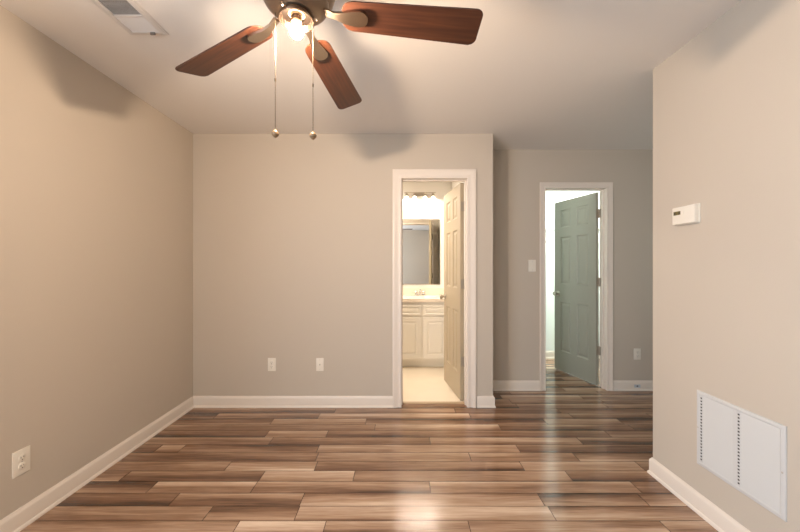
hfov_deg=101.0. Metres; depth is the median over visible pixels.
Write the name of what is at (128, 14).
ceiling vent
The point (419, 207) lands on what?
wall
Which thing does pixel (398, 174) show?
door frame
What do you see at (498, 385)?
baseboard
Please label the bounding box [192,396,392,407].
baseboard
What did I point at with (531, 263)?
light switch
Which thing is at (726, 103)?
wall
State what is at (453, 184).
wall
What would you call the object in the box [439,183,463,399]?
door
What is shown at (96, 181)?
wall
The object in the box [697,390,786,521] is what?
air vent
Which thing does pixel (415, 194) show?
vanity light
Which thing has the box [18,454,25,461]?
receptacle
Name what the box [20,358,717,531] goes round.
floor
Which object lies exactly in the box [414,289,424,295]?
faucet
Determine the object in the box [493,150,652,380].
wall
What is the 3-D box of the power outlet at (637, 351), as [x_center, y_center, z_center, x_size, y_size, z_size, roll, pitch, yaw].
[2.402,0.882,3.341,0.070,0.115,0.008,0,0,0]
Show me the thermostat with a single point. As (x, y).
(689, 214)
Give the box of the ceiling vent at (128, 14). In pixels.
[91,0,168,34]
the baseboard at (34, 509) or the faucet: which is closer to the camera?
the baseboard at (34, 509)
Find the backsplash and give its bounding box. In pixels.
[403,288,443,294]
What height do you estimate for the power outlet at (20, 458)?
0.120 m
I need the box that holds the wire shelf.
[546,229,599,241]
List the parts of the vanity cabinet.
false drawer, cabinet door, false drawer, cabinet door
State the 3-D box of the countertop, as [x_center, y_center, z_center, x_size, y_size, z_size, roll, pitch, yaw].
[0.272,0.398,4.298,0.720,0.215,0.540,0,0,0]
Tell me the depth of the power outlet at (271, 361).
2.94 m
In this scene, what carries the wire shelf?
attached to the wall at (552, 197)
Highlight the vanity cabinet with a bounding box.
[403,302,443,366]
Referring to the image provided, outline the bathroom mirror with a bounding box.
[403,219,439,283]
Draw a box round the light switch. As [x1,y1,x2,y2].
[528,260,535,271]
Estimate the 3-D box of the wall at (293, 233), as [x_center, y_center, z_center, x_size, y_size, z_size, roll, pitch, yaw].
[-0.509,0.030,3.003,2.678,2.440,0.114,0,0,0]
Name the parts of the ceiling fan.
fan blade, pull chain, light bulb, fan blade, fan blade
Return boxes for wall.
[0,5,192,519]
[193,134,492,406]
[403,182,450,287]
[451,182,463,189]
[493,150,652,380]
[546,191,599,350]
[653,0,799,531]
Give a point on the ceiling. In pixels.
(536, 74)
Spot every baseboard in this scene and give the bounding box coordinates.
[0,397,193,531]
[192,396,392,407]
[477,396,495,407]
[493,380,539,390]
[546,351,599,357]
[613,380,652,390]
[647,457,750,531]
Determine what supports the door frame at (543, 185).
attached to the wall at (518, 175)
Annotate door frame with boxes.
[393,169,475,407]
[540,182,612,390]
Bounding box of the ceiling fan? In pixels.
[175,0,482,139]
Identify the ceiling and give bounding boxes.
[0,0,740,149]
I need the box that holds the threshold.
[403,402,464,403]
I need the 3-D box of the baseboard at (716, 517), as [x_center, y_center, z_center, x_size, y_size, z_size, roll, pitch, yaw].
[2.537,1.200,0.270,2.066,0.100,3.480,0,0,0]
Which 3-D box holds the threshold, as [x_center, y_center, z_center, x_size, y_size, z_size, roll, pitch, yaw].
[0.306,1.246,3.025,0.584,0.010,0.040,0,0,0]
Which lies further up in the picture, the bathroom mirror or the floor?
the bathroom mirror
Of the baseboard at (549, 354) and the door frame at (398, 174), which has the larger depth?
the baseboard at (549, 354)
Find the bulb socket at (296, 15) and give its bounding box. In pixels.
[291,10,301,26]
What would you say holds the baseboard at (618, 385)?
attached to the wall at (518, 175)
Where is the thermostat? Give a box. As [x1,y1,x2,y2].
[672,203,699,225]
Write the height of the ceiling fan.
0.734 m
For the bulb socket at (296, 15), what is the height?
0.035 m
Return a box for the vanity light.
[404,192,435,197]
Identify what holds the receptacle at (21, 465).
attached to the power outlet at (20, 458)
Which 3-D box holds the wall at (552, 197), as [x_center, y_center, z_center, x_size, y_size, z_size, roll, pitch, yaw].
[1.945,0.030,4.590,2.010,2.440,0.120,0,0,0]
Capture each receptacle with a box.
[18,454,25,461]
[18,462,25,469]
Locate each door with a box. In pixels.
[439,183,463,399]
[553,192,600,384]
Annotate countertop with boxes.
[403,288,443,301]
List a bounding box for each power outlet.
[12,445,29,478]
[268,358,275,370]
[634,348,640,359]
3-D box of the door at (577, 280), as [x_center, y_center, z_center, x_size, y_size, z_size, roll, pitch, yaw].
[1.998,0.227,3.740,0.169,2.022,0.655,0,0,-15]

